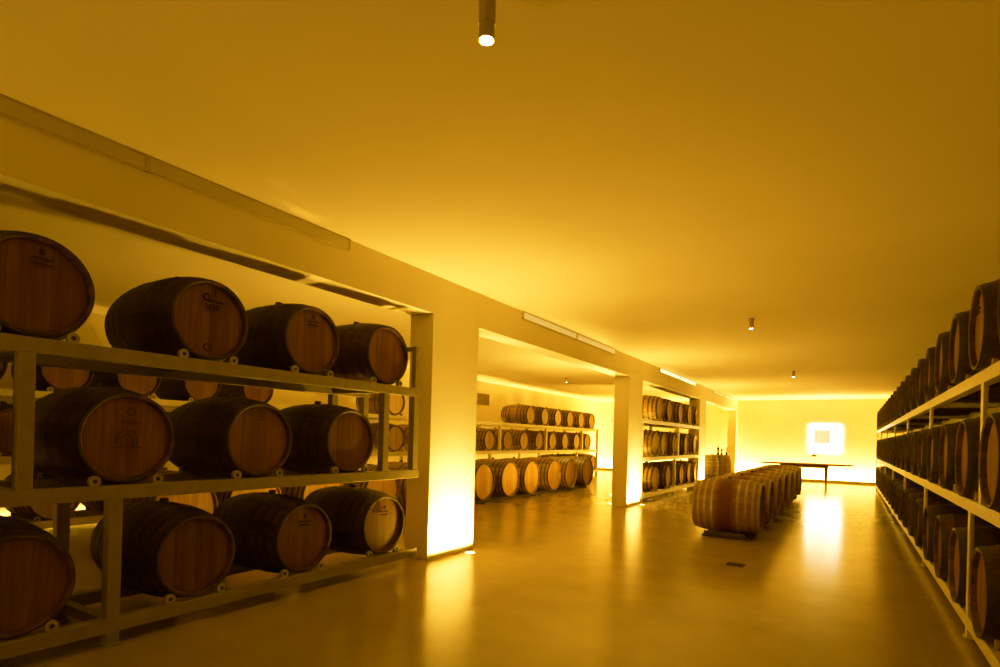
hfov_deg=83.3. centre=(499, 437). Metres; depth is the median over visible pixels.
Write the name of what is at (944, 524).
wine barrel
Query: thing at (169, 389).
wine barrel
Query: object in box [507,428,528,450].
wine barrel
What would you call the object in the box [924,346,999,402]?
wine barrel
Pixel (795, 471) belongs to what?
wine barrel
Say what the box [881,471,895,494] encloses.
wine barrel
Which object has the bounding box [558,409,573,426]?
wine barrel
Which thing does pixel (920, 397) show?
wine barrel
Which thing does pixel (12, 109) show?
diffuser
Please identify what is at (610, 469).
baseboard
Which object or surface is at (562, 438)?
wine barrel
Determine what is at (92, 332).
wall
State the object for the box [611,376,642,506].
pillar
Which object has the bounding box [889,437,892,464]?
wine barrel
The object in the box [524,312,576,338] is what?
diffuser
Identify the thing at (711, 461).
wine barrel
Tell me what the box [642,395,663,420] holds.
wine barrel
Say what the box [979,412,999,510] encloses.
wine barrel
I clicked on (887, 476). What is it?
wine barrel
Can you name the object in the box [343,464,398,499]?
wine barrel
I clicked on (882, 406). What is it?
wine barrel
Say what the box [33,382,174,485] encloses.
wine barrel
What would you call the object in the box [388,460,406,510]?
wine barrel
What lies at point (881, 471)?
wine barrel
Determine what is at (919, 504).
wine barrel
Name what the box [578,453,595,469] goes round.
wine barrel
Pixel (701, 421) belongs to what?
pillar
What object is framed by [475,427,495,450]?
wine barrel
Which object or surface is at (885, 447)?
wine barrel
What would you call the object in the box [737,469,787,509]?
wine barrel
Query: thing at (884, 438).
wine barrel
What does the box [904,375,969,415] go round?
wine barrel
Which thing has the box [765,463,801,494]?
wine barrel
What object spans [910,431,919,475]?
wine barrel
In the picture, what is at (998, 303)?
wine barrel
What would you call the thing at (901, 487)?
wine barrel
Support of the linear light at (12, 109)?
attached to the beam
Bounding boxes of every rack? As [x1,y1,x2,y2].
[0,326,420,659]
[0,387,598,528]
[605,418,701,502]
[876,358,999,666]
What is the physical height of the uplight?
0.006 m
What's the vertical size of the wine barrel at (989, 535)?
0.720 m
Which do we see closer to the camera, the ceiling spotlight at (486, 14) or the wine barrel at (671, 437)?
the ceiling spotlight at (486, 14)
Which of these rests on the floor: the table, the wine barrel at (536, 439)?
the table
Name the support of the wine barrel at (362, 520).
on the rack at (26, 352)
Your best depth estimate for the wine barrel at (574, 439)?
20.74 m
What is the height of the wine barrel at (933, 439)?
0.720 m
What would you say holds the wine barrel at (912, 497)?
on the rack at (982, 380)
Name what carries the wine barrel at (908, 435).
on the rack at (982, 380)
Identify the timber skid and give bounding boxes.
[403,485,586,514]
[702,504,787,540]
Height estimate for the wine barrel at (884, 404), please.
0.720 m
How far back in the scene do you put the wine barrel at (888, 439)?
12.51 m
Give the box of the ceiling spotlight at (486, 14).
[478,0,495,45]
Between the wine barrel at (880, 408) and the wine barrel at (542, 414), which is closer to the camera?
the wine barrel at (880, 408)
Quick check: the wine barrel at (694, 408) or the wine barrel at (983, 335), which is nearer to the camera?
the wine barrel at (983, 335)
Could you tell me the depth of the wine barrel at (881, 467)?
16.78 m
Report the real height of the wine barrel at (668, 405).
0.720 m
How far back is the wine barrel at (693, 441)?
16.86 m
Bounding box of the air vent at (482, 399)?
[477,393,489,405]
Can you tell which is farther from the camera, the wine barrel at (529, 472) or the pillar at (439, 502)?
the wine barrel at (529, 472)
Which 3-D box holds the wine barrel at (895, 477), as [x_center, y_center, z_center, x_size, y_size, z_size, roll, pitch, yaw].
[8.654,1.131,11.676,0.965,0.720,0.690,2,0,32]
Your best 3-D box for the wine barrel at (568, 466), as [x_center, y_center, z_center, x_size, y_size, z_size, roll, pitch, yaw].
[1.497,0.941,15.295,0.980,0.890,0.859,2,0,32]
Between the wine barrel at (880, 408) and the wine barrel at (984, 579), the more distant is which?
the wine barrel at (880, 408)
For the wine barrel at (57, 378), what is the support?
on the rack at (4, 393)
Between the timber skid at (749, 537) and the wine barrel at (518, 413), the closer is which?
the timber skid at (749, 537)
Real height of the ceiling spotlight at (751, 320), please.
0.144 m
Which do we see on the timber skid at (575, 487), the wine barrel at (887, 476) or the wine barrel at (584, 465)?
the wine barrel at (584, 465)
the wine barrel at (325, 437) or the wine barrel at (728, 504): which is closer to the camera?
the wine barrel at (325, 437)
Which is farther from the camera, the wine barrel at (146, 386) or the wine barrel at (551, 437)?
the wine barrel at (551, 437)
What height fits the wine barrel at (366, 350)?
0.721 m
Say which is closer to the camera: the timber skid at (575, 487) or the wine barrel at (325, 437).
the wine barrel at (325, 437)
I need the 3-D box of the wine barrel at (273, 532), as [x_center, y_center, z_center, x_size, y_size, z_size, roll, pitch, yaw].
[-2.077,0.836,5.079,0.965,0.721,0.690,2,0,32]
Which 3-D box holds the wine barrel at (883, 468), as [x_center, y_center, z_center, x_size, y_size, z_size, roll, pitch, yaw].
[11.237,1.199,15.828,0.965,0.720,0.690,2,0,32]
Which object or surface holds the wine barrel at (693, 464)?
on the rack at (651, 423)
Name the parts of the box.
printed plate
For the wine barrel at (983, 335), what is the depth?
3.72 m
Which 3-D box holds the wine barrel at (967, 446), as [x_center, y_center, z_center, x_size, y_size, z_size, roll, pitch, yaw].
[3.915,0.156,4.022,0.965,0.720,0.690,2,0,32]
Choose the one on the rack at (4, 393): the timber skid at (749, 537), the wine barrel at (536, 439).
the wine barrel at (536, 439)
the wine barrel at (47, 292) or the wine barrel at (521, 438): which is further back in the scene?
the wine barrel at (521, 438)
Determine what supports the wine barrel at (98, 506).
on the rack at (4, 393)
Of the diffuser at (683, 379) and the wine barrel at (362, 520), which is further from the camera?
the diffuser at (683, 379)
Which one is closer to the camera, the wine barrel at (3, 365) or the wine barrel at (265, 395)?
the wine barrel at (3, 365)
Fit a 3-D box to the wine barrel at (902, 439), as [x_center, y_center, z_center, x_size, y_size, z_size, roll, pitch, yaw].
[7.036,0.238,9.040,0.965,0.720,0.690,2,0,32]
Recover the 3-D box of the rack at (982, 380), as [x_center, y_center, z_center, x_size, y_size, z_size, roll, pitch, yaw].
[7.367,0.581,9.659,0.844,1.982,20.600,2,0,32]
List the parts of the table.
leg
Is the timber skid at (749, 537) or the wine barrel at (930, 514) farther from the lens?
the timber skid at (749, 537)
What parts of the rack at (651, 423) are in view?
post, post, post, post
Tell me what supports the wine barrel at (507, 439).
on the rack at (4, 393)
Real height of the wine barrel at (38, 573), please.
0.721 m
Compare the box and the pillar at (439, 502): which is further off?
the box
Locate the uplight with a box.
[464,551,475,553]
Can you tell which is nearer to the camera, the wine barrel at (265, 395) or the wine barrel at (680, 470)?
the wine barrel at (265, 395)
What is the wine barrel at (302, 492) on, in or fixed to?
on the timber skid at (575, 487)
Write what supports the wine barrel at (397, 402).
on the rack at (4, 393)
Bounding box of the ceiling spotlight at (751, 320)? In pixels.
[748,318,754,328]
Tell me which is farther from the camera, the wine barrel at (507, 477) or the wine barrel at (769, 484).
the wine barrel at (507, 477)
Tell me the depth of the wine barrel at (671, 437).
14.88 m
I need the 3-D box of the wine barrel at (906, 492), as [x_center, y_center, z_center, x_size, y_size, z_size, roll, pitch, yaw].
[6.588,1.076,8.355,0.965,0.720,0.690,2,0,32]
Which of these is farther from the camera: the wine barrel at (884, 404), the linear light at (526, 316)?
the wine barrel at (884, 404)
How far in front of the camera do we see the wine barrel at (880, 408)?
15.96 m
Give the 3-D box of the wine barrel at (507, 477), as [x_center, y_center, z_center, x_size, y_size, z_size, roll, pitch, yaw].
[-0.172,0.896,12.612,0.980,0.908,0.878,2,-1,32]
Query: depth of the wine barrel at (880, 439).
15.88 m
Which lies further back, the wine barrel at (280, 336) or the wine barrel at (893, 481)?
the wine barrel at (893, 481)
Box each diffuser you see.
[0,96,144,168]
[150,158,348,248]
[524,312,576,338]
[578,335,614,353]
[661,369,679,378]
[680,377,695,385]
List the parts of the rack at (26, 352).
post, post, post, post, foot plate, post, post, post, post, post, post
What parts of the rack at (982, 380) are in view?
post, post, post, foot plate, post, post, post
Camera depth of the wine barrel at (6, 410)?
6.75 m
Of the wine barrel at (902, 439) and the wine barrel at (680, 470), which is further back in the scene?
the wine barrel at (680, 470)
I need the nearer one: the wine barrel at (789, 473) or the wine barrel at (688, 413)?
the wine barrel at (789, 473)
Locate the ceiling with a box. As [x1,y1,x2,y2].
[0,0,999,401]
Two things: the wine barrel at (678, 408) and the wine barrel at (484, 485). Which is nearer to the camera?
the wine barrel at (484, 485)
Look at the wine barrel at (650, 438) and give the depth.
13.36 m
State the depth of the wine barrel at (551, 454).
20.05 m
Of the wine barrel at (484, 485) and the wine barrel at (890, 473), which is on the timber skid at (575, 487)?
the wine barrel at (484, 485)
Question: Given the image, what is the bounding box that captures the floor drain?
[725,562,746,567]
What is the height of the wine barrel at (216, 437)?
0.721 m
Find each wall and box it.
[0,313,596,515]
[597,399,901,482]
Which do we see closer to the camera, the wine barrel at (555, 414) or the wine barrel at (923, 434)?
the wine barrel at (923, 434)
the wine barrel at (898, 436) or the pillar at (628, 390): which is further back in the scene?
the pillar at (628, 390)
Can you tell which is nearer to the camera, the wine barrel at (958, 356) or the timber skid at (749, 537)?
the wine barrel at (958, 356)
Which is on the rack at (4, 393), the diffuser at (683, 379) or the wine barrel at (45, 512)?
the wine barrel at (45, 512)
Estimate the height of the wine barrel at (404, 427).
0.720 m
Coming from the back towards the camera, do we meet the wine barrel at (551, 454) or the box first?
the box
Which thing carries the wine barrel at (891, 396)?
on the rack at (982, 380)
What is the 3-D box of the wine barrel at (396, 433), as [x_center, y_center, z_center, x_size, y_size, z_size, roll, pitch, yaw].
[-2.713,0.002,12.760,0.965,0.720,0.690,2,0,32]
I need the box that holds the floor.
[0,470,990,666]
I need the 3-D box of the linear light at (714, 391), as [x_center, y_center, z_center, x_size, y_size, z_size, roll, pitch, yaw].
[8.115,-1.498,20.358,0.026,0.107,3.700,2,0,32]
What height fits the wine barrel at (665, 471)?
0.720 m
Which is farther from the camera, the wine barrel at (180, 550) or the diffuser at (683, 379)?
the diffuser at (683, 379)
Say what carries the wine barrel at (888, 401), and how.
on the rack at (982, 380)
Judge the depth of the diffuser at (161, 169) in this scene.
4.20 m
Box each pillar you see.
[405,313,478,560]
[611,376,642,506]
[688,399,705,486]
[727,410,737,472]
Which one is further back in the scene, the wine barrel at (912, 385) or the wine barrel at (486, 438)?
the wine barrel at (486, 438)
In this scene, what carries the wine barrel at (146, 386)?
on the rack at (4, 393)
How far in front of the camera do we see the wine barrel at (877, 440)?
17.52 m
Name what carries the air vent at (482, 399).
in the wall at (92, 332)
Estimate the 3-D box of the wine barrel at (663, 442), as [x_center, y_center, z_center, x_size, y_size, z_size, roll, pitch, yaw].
[3.715,0.151,14.353,0.965,0.720,0.690,2,0,32]
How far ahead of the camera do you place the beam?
4.37 m
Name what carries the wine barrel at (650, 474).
on the rack at (651, 423)
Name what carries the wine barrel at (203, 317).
on the rack at (26, 352)
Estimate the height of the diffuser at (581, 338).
0.089 m
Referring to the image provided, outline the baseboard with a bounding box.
[597,468,875,484]
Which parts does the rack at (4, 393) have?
post, post, post, post, post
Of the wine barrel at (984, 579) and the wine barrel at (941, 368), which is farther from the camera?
the wine barrel at (941, 368)
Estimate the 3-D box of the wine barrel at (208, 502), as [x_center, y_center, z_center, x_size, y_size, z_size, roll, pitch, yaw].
[-3.934,0.796,6.565,0.980,0.903,0.873,2,-1,32]
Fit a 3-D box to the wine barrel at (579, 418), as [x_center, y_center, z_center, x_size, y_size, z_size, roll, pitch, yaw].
[2.664,-0.667,21.369,0.965,0.720,0.690,2,0,32]
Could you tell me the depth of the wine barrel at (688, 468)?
16.41 m
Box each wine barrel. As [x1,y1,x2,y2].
[0,230,94,340]
[0,362,7,378]
[0,401,12,455]
[0,515,75,639]
[4,468,79,520]
[11,363,93,391]
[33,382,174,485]
[80,500,103,512]
[88,371,160,396]
[90,498,235,597]
[104,276,247,370]
[123,467,217,513]
[154,378,220,400]
[168,393,291,478]
[213,490,331,572]
[215,488,281,505]
[216,384,273,402]
[223,302,339,381]
[280,401,373,473]
[280,483,343,498]
[304,484,403,554]
[319,322,407,388]
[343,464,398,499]
[356,393,404,414]
[370,423,404,451]
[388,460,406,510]
[398,424,407,451]
[474,460,494,500]
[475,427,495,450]
[476,457,519,497]
[490,428,513,450]
[501,403,535,424]
[501,457,539,493]
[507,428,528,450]
[522,429,543,449]
[522,456,560,490]
[531,405,549,425]
[538,430,556,449]
[541,453,561,456]
[542,455,576,488]
[545,407,561,425]
[550,431,568,449]
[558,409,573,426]
[560,455,592,485]
[563,431,579,449]
[570,410,584,427]
[576,432,590,449]
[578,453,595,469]
[582,412,594,428]
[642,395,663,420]
[642,464,658,491]
[643,430,658,456]
[643,461,671,488]
[644,398,672,423]
[645,429,667,456]
[649,460,684,485]
[657,430,677,455]
[667,460,691,483]
[669,431,688,455]
[669,459,696,481]
[672,401,683,423]
[680,432,697,454]
[683,404,692,424]
[692,406,698,425]
[692,476,765,533]
[704,455,718,478]
[712,473,773,523]
[717,455,730,475]
[725,471,780,516]
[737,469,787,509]
[746,467,792,503]
[755,465,797,499]
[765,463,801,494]
[875,466,886,485]
[876,440,877,458]
[877,467,887,486]
[878,410,880,428]
[878,468,889,489]
[879,408,912,429]
[879,439,880,459]
[880,469,891,491]
[881,406,883,426]
[881,439,882,460]
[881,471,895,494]
[882,438,884,461]
[883,404,885,425]
[883,472,898,497]
[884,438,886,462]
[885,401,924,426]
[885,474,902,500]
[887,398,928,425]
[887,437,889,463]
[888,476,906,504]
[889,395,893,421]
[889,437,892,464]
[890,478,911,508]
[892,391,941,422]
[892,436,896,465]
[894,480,917,513]
[895,386,949,420]
[896,435,900,467]
[897,483,922,520]
[899,381,904,415]
[900,434,905,469]
[902,487,931,527]
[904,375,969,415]
[904,433,911,472]
[907,491,941,536]
[909,367,980,412]
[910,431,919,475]
[914,497,953,547]
[916,358,996,408]
[917,429,928,478]
[922,504,967,561]
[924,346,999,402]
[926,425,942,483]
[933,513,994,579]
[934,331,999,397]
[938,422,959,489]
[948,310,999,387]
[948,525,999,605]
[955,417,979,498]
[968,279,999,370]
[969,545,999,643]
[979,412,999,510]
[997,281,999,338]
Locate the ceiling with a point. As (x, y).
(647, 181)
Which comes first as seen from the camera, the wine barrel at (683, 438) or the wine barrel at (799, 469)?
the wine barrel at (799, 469)
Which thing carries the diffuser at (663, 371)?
attached to the linear light at (661, 370)
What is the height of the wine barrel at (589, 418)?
0.720 m
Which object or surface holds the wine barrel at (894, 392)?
on the rack at (982, 380)
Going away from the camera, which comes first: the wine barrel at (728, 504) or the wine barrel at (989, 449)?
the wine barrel at (989, 449)
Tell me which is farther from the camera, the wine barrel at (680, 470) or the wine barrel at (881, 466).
the wine barrel at (881, 466)
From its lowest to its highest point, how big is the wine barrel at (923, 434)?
0.720 m
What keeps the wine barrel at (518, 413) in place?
on the rack at (4, 393)
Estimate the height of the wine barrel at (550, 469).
0.890 m
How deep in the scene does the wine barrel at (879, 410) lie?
16.93 m
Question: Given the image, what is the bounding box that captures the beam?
[0,116,737,410]
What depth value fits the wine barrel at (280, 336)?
4.79 m
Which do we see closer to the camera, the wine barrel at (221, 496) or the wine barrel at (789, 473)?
the wine barrel at (221, 496)
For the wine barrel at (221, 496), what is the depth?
6.85 m
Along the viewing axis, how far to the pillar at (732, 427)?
22.78 m
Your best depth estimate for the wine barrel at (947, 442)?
4.96 m
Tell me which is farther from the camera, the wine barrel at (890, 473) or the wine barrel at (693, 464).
the wine barrel at (693, 464)
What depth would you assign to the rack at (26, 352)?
3.89 m
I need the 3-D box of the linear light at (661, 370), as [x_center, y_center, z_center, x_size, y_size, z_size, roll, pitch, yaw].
[4.814,-1.585,15.052,0.026,0.107,3.700,2,0,32]
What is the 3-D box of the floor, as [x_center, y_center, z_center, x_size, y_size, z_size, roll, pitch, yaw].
[2.275,1.538,11.196,12.600,0.200,28.257,2,0,32]
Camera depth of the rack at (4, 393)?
12.36 m
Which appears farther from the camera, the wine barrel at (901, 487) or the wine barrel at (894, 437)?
the wine barrel at (894, 437)
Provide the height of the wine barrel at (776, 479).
0.840 m
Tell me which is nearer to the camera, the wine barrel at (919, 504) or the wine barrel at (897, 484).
the wine barrel at (919, 504)
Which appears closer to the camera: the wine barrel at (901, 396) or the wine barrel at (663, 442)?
the wine barrel at (901, 396)
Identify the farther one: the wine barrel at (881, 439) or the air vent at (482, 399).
the air vent at (482, 399)
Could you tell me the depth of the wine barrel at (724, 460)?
19.50 m
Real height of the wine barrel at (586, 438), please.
0.720 m
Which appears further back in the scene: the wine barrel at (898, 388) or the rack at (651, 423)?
the rack at (651, 423)
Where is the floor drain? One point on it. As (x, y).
(727, 563)
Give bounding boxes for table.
[761,461,853,486]
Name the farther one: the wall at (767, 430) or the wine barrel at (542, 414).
the wall at (767, 430)
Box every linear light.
[0,94,350,250]
[522,311,615,354]
[659,368,695,385]
[713,390,732,400]
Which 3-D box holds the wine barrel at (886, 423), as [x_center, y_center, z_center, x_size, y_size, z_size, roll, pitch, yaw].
[9.815,-0.598,13.468,0.965,0.720,0.690,2,0,32]
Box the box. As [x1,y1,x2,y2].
[808,424,841,453]
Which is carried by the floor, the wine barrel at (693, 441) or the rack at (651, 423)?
the rack at (651, 423)

